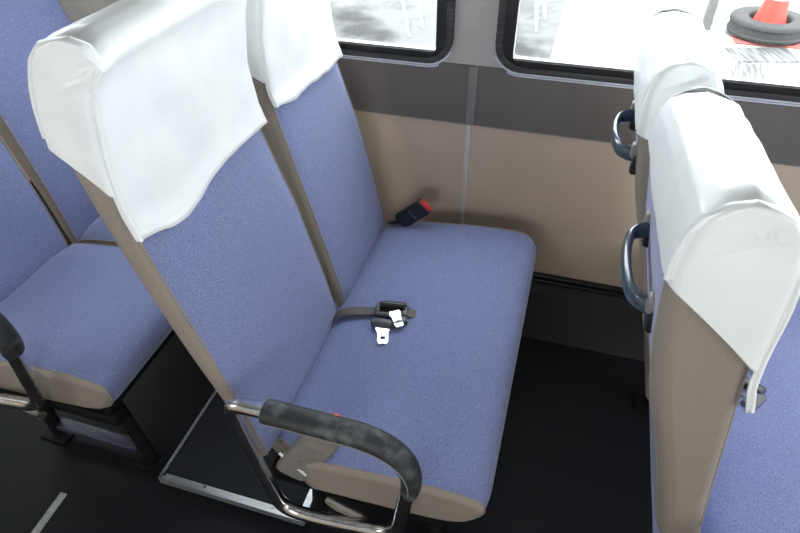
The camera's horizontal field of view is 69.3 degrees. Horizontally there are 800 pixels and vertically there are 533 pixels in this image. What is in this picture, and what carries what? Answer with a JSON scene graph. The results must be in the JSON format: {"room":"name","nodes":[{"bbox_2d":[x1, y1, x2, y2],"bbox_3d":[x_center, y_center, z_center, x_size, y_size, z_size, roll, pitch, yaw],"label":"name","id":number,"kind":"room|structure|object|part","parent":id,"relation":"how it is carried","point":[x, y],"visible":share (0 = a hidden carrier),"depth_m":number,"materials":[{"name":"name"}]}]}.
{"room":"vehicle interior","nodes":[
{"label":"vehicle interior","id":0,"kind":"room"},
{"bbox_2d":[0,243,652,532],"bbox_3d":[-0.196,0.791,1.458,7.000,0.060,2.170,11,43,13],"label":"floor","id":1,"kind":"structure","parent":0,"point":[574,456],"depth_m":1.66,"materials":[{"name":"plastic"}]},
{"bbox_2d":[31,492,66,532],"bbox_3d":[-0.969,0.722,1.504,0.022,0.002,0.290,9,42,11],"label":"tape","id":2,"kind":"object","parent":1,"relation":"on","point":[61,496],"visible":1,"depth_m":1.56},
{"bbox_2d":[0,0,174,472],"bbox_3d":[-0.846,-0.174,1.508,0.663,1.341,0.922,11,43,13],"label":"seat","id":3,"kind":"object","parent":1,"relation":"on","point":[79,327],"visible":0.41,"depth_m":1.50,"materials":[{"name":"blue fabric"}]},
{"bbox_3d":[-0.930,0.340,1.422,0.098,0.050,0.019,13,43,15],"label":"recline lever","id":4,"kind":"part","parent":3,"relation":"part of","materials":[{"name":"silver metal"}]},
{"bbox_3d":[-1.108,-0.264,1.279,0.152,0.875,0.420,11,43,13],"label":"backrest","id":5,"kind":"part","parent":3,"relation":"part of","materials":[{"name":"blue fabric"}]},
{"bbox_3d":[-1.049,-0.396,1.516,0.172,0.985,0.026,11,43,13],"label":"panel","id":6,"kind":"part","parent":3,"relation":"part of","materials":[{"name":"beige plastic"}]},
{"bbox_3d":[-0.996,-0.511,1.643,0.176,0.986,0.367,11,43,13],"label":"backrest","id":7,"kind":"part","parent":3,"relation":"part of","materials":[{"name":"blue fabric"}]},
{"bbox_3d":[-1.029,0.388,1.650,0.093,0.313,0.060,11,43,13],"label":"leg","id":8,"kind":"part","parent":3,"relation":"part of","materials":[{"name":"black paint"}]},
{"bbox_3d":[-0.894,0.332,1.470,0.440,0.035,0.035,11,43,13],"label":"seat rail","id":9,"kind":"part","parent":3,"relation":"part of","materials":[{"name":"metal"}]},
{"bbox_2d":[0,244,172,401],"bbox_3d":[-0.827,0.125,1.510,0.520,0.170,0.419,11,43,13],"label":"seat cushion","id":10,"kind":"object","parent":3,"relation":"on","point":[87,325],"depth_m":1.40,"materials":[{"name":"blue fabric"}]},
{"bbox_2d":[79,216,114,240],"bbox_3d":[-0.701,-0.153,1.826,0.520,0.168,0.390,11,43,13],"label":"seat cushion","id":11,"kind":"object","parent":3,"relation":"on","point":[91,228],"depth_m":1.72,"materials":[{"name":"blue fabric"}]},
{"bbox_3d":[-0.715,0.447,1.577,0.093,0.313,0.060,11,43,13],"label":"leg","id":12,"kind":"part","parent":3,"relation":"part of","materials":[{"name":"black paint"}]},
{"bbox_2d":[158,293,335,526],"bbox_3d":[-0.341,0.376,1.855,0.435,0.045,0.822,11,43,13],"label":"floor hatch","id":13,"kind":"object","parent":1,"relation":"on","point":[209,462],"visible":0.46,"depth_m":1.61,"materials":[{"name":"metal"}]},
{"bbox_2d":[27,0,535,532],"bbox_3d":[-0.048,-0.004,1.341,0.688,1.286,0.922,11,43,13],"label":"seat","id":14,"kind":"object","parent":1,"relation":"on","point":[219,144],"visible":0.98,"depth_m":1.19,"materials":[{"name":"blue fabric"}]},
{"bbox_3d":[-0.384,0.057,0.986,0.196,0.873,0.026,11,43,13],"label":"panel","id":15,"kind":"part","parent":14,"relation":"part of","materials":[{"name":"beige plastic"}]},
{"bbox_3d":[-0.323,-0.075,1.132,0.200,0.875,0.420,11,43,13],"label":"backrest","id":16,"kind":"part","parent":14,"relation":"part of","materials":[{"name":"blue fabric"}]},
{"bbox_3d":[-0.228,0.421,1.234,0.069,0.042,0.006,20,45,22],"label":"edge trim","id":17,"kind":"part","parent":14,"relation":"part of","materials":[{"name":"beige plastic"}]},
{"bbox_3d":[-0.238,-0.202,1.364,0.222,0.985,0.026,11,43,13],"label":"panel","id":18,"kind":"part","parent":14,"relation":"part of","materials":[{"name":"beige plastic"}]},
{"bbox_2d":[276,412,343,480],"bbox_3d":[-0.182,0.375,1.199,0.176,0.235,0.037,3,41,5],"label":"belt buckle","id":19,"kind":"object","parent":14,"relation":"on","point":[304,450],"visible":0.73,"depth_m":1.20,"materials":[{"name":"grey plastic"}]},
{"bbox_3d":[-0.219,0.553,1.472,0.093,0.280,0.060,11,43,13],"label":"leg","id":20,"kind":"part","parent":14,"relation":"part of","materials":[{"name":"black paint"}]},
{"bbox_3d":[-0.185,-0.317,1.490,0.226,0.986,0.367,11,43,13],"label":"backrest","id":21,"kind":"part","parent":14,"relation":"part of","materials":[{"name":"blue fabric"}]},
{"bbox_3d":[-0.120,0.534,1.270,0.098,0.050,0.019,13,43,15],"label":"recline lever","id":22,"kind":"part","parent":14,"relation":"part of","materials":[{"name":"grey plastic"}]},
{"bbox_3d":[-0.085,0.509,1.304,0.440,0.035,0.035,11,43,13],"label":"seat rail","id":23,"kind":"part","parent":14,"relation":"part of","materials":[{"name":"silver metal"}]},
{"bbox_2d":[332,300,416,343],"bbox_3d":[-0.076,0.141,1.468,0.224,0.065,0.138,11,43,13],"label":"belt","id":24,"kind":"object","parent":14,"relation":"on","point":[398,312],"visible":1,"depth_m":1.47,"materials":[{"name":"black fabric"}]},
{"bbox_3d":[-0.043,0.168,1.427,0.036,0.002,0.061,-1,41,0],"label":"latch plate","id":25,"kind":"part","parent":24,"relation":"part of","materials":[{"name":"metal"}]},
{"bbox_3d":[-0.007,0.131,1.445,0.030,0.007,0.051,-12,42,-12],"label":"latch plate","id":26,"kind":"part","parent":24,"relation":"part of","materials":[{"name":"metal"}]},
{"bbox_2d":[278,222,535,507],"bbox_3d":[0.044,0.184,1.511,0.520,0.169,0.843,11,43,13],"label":"seat cushion","id":27,"kind":"object","parent":14,"relation":"on","point":[440,384],"depth_m":1.37,"materials":[{"name":"blue fabric"}]},
{"bbox_2d":[387,199,431,226],"bbox_3d":[0.029,-0.160,1.771,0.136,0.118,0.033,11,43,13],"label":"belt buckle","id":28,"kind":"object","parent":14,"relation":"on","point":[420,208],"visible":1,"depth_m":1.75,"materials":[{"name":"black plastic"}]},
{"bbox_3d":[0.095,0.612,1.399,0.093,0.280,0.060,11,43,13],"label":"leg","id":29,"kind":"part","parent":14,"relation":"part of","materials":[{"name":"black paint"}]},
{"bbox_2d":[611,8,799,532],"bbox_3d":[0.741,0.180,1.188,0.756,1.193,0.922,11,43,13],"label":"seat","id":30,"kind":"object","parent":1,"relation":"on","point":[717,229],"visible":1,"depth_m":0.79,"materials":[{"name":"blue fabric"}]},
{"bbox_3d":[0.468,-0.272,1.184,0.070,0.030,0.199,11,43,13],"label":"grab handle","id":31,"kind":"part","parent":30,"relation":"part of","materials":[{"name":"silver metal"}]},
{"bbox_3d":[0.364,-0.003,0.864,0.066,0.030,0.209,11,43,13],"label":"grab handle","id":32,"kind":"part","parent":30,"relation":"part of","materials":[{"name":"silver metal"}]},
{"bbox_3d":[0.774,0.327,1.712,0.093,0.280,0.060,11,43,13],"label":"leg","id":33,"kind":"part","parent":30,"relation":"part of","materials":[{"name":"black paint"}]},
{"bbox_3d":[0.558,0.006,1.230,0.253,0.870,0.026,11,43,13],"label":"panel","id":34,"kind":"part","parent":30,"relation":"part of","materials":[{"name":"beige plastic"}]},
{"bbox_3d":[0.609,0.011,1.464,0.155,0.547,0.336,11,43,13],"label":"kick panel","id":35,"kind":"part","parent":30,"relation":"part of","materials":[{"name":"beige plastic"}]},
{"bbox_3d":[0.485,0.252,1.099,0.131,0.408,0.389,11,43,13],"label":"kick panel","id":36,"kind":"part","parent":30,"relation":"part of","materials":[{"name":"beige plastic"}]},
{"bbox_3d":[0.484,0.112,0.976,0.230,0.782,0.420,11,43,13],"label":"backrest","id":37,"kind":"part","parent":30,"relation":"part of","materials":[{"name":"blue fabric"}]},
{"bbox_3d":[0.423,0.243,0.829,0.227,0.783,0.026,11,43,13],"label":"panel","id":38,"kind":"part","parent":30,"relation":"part of","materials":[{"name":"beige plastic"}]},
{"bbox_2d":[649,296,799,532],"bbox_3d":[0.865,0.339,1.320,0.520,0.169,0.843,11,43,13],"label":"seat backrest","id":39,"kind":"object","parent":30,"relation":"on","point":[756,487],"depth_m":1.18,"materials":[{"name":"blue fabric"}]},
{"bbox_2d":[740,376,766,409],"bbox_3d":[0.747,0.282,1.306,0.197,0.041,0.098,20,45,22],"label":"belt buckle","id":40,"kind":"object","parent":30,"relation":"on","point":[760,398],"visible":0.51,"depth_m":1.28,"materials":[{"name":"black plastic"}]},
{"bbox_2d":[0,0,799,290],"bbox_3d":[0.102,-0.612,1.604,7.000,2.030,0.050,11,43,13],"label":"wall","id":41,"kind":"structure","parent":0,"point":[575,199],"depth_m":1.79,"materials":[{"name":"beige plastic"}]},
{"bbox_2d":[29,180,641,297],"bbox_3d":[0.100,-0.033,2.063,7.000,0.027,0.025,11,43,13],"label":"trim","id":42,"kind":"structure","parent":41,"relation":"attached to","point":[594,287],"depth_m":1.94,"materials":[{"name":"plastic"}]},
{"bbox_2d":[35,190,644,360],"bbox_3d":[0.088,0.072,2.094,7.000,0.176,0.122,11,43,13],"label":"baseboard","id":43,"kind":"structure","parent":41,"relation":"attached to","point":[597,322],"depth_m":1.96,"materials":[{"name":"black plastic"}]},
{"bbox_2d":[337,0,455,66],"bbox_3d":[-0.295,-0.947,1.442,0.914,0.826,0.046,11,43,13],"label":"window","id":44,"kind":"structure","parent":41,"relation":"in","point":[445,23],"depth_m":1.61,"materials":[{"name":"black rubber"}]},
{"bbox_3d":[-0.296,-0.645,1.683,0.913,0.054,0.008,11,43,13],"label":"bright moulding","id":45,"kind":"part","parent":44,"relation":"part of","materials":[{"name":"metal"}]},
{"bbox_2d":[459,125,470,223],"bbox_3d":[0.204,-0.225,1.866,0.013,0.510,0.006,11,43,13],"label":"trim","id":46,"kind":"structure","parent":41,"relation":"attached to","point":[468,127],"depth_m":1.80,"materials":[{"name":"grey plastic"}]},
{"bbox_2d":[465,66,478,124],"bbox_3d":[0.202,-0.479,1.634,0.026,0.172,0.006,11,43,13],"label":"trim","id":47,"kind":"structure","parent":41,"relation":"attached to","point":[473,71],"depth_m":1.63,"materials":[{"name":"grey plastic"}]},
{"bbox_2d":[338,56,799,165],"bbox_3d":[0.096,-0.503,1.664,7.000,0.174,0.006,11,43,13],"label":"wall panel","id":48,"kind":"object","parent":41,"relation":"attached to","point":[505,100],"depth_m":1.61,"materials":[{"name":"grey plastic"}]},
{"bbox_2d":[354,109,799,166],"bbox_3d":[0.097,-0.438,1.721,7.000,0.007,0.006,11,43,13],"label":"trim","id":49,"kind":"structure","parent":41,"relation":"attached to","point":[354,109],"depth_m":1.67,"materials":[{"name":"grey plastic"}]},
{"bbox_2d":[495,0,799,106],"bbox_3d":[0.988,-0.706,1.143,1.536,0.826,0.046,11,43,13],"label":"window","id":50,"kind":"structure","parent":41,"relation":"in","point":[508,13],"depth_m":1.49,"materials":[{"name":"black rubber"}]},
{"bbox_3d":[0.987,-0.404,1.385,1.535,0.054,0.008,11,43,13],"label":"bright moulding","id":51,"kind":"part","parent":50,"relation":"part of","materials":[{"name":"metal"}]},
{"label":"outside","id":52,"kind":"structure","parent":0,"visible":0},
{"bbox_2d":[330,0,563,58],"bbox_3d":[7.326,-15.378,21.155,80.000,0.001,63.000,11,43,13],"label":"ground","id":53,"kind":"structure","parent":52,"point":[368,20],"depth_m":7.16,"materials":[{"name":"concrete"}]},
{"bbox_2d":[401,0,423,36],"bbox_3d":[0.067,-3.233,6.730,0.424,0.927,0.448,25,47,26],"label":"stand","id":54,"kind":"object","parent":53,"relation":"on","point":[402,1],"visible":1,"depth_m":6.78,"materials":[{"name":"white paint"}]},
{"bbox_3d":[0.017,-3.100,6.592,0.042,0.910,0.287,-34,51,-32],"label":"leg","id":55,"kind":"part","parent":54,"relation":"part of","materials":[{"name":"white paint"}]},
{"bbox_3d":[0.186,-3.288,6.804,0.042,0.910,0.287,-34,51,-32],"label":"leg","id":56,"kind":"part","parent":54,"relation":"part of","materials":[{"name":"white paint"}]},
{"bbox_2d":[534,0,546,31],"bbox_3d":[1.615,-3.336,6.813,0.324,0.933,0.532,20,45,22],"label":"stand","id":57,"kind":"object","parent":53,"relation":"on","point":[536,2],"visible":1,"depth_m":6.85,"materials":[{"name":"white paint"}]},
{"bbox_3d":[1.566,-3.170,6.644,0.179,0.907,0.056,28,49,29],"label":"leg","id":58,"kind":"part","parent":57,"relation":"part of","materials":[{"name":"white paint"}]},
{"bbox_3d":[1.740,-3.439,6.949,0.179,0.907,0.056,28,49,29],"label":"leg","id":59,"kind":"part","parent":57,"relation":"part of","materials":[{"name":"white paint"}]},
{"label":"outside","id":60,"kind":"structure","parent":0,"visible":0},
{"bbox_2d":[550,0,799,82],"bbox_3d":[9.817,-4.596,8.797,13.830,0.001,13.000,11,43,13],"label":"ground","id":61,"kind":"structure","parent":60,"point":[591,31],"depth_m":6.87,"materials":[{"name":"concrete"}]},
{"bbox_2d":[702,0,719,29],"bbox_3d":[3.626,-3.188,6.590,0.100,0.950,0.100,11,43,13],"label":"bollard","id":62,"kind":"object","parent":61,"relation":"on","point":[712,5],"visible":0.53,"depth_m":6.75,"materials":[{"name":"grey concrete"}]},
{"bbox_2d":[731,61,764,79],"bbox_3d":[3.556,-1.978,5.919,0.300,0.012,0.550,15,44,17],"label":"road marking","id":63,"kind":"object","parent":61,"relation":"on","point":[739,69],"visible":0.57,"depth_m":5.95,"materials":[{"name":"white paint"}]},
{"bbox_2d":[725,47,799,62],"bbox_3d":[3.921,-2.284,6.255,0.660,0.020,0.400,1,41,2],"label":"road marking","id":64,"kind":"object","parent":61,"relation":"on","point":[741,54],"visible":1,"depth_m":6.23,"materials":[{"name":"white paint"}]},
{"bbox_2d":[731,0,799,48],"bbox_3d":[4.196,-2.941,6.457,0.700,0.740,0.700,11,43,13],"label":"traffic cone","id":65,"kind":"object","parent":61,"relation":"on","point":[770,11],"visible":0.5,"depth_m":6.43,"materials":[{"name":"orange plastic"}]},
{"bbox_2d":[726,6,799,45],"bbox_3d":[4.199,-2.760,6.616,0.829,0.190,0.829,11,43,13],"label":"tyre","id":66,"kind":"object","parent":65,"relation":"on","point":[741,24],"visible":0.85,"depth_m":6.40,"materials":[{"name":"grey rubber"}]}
]}

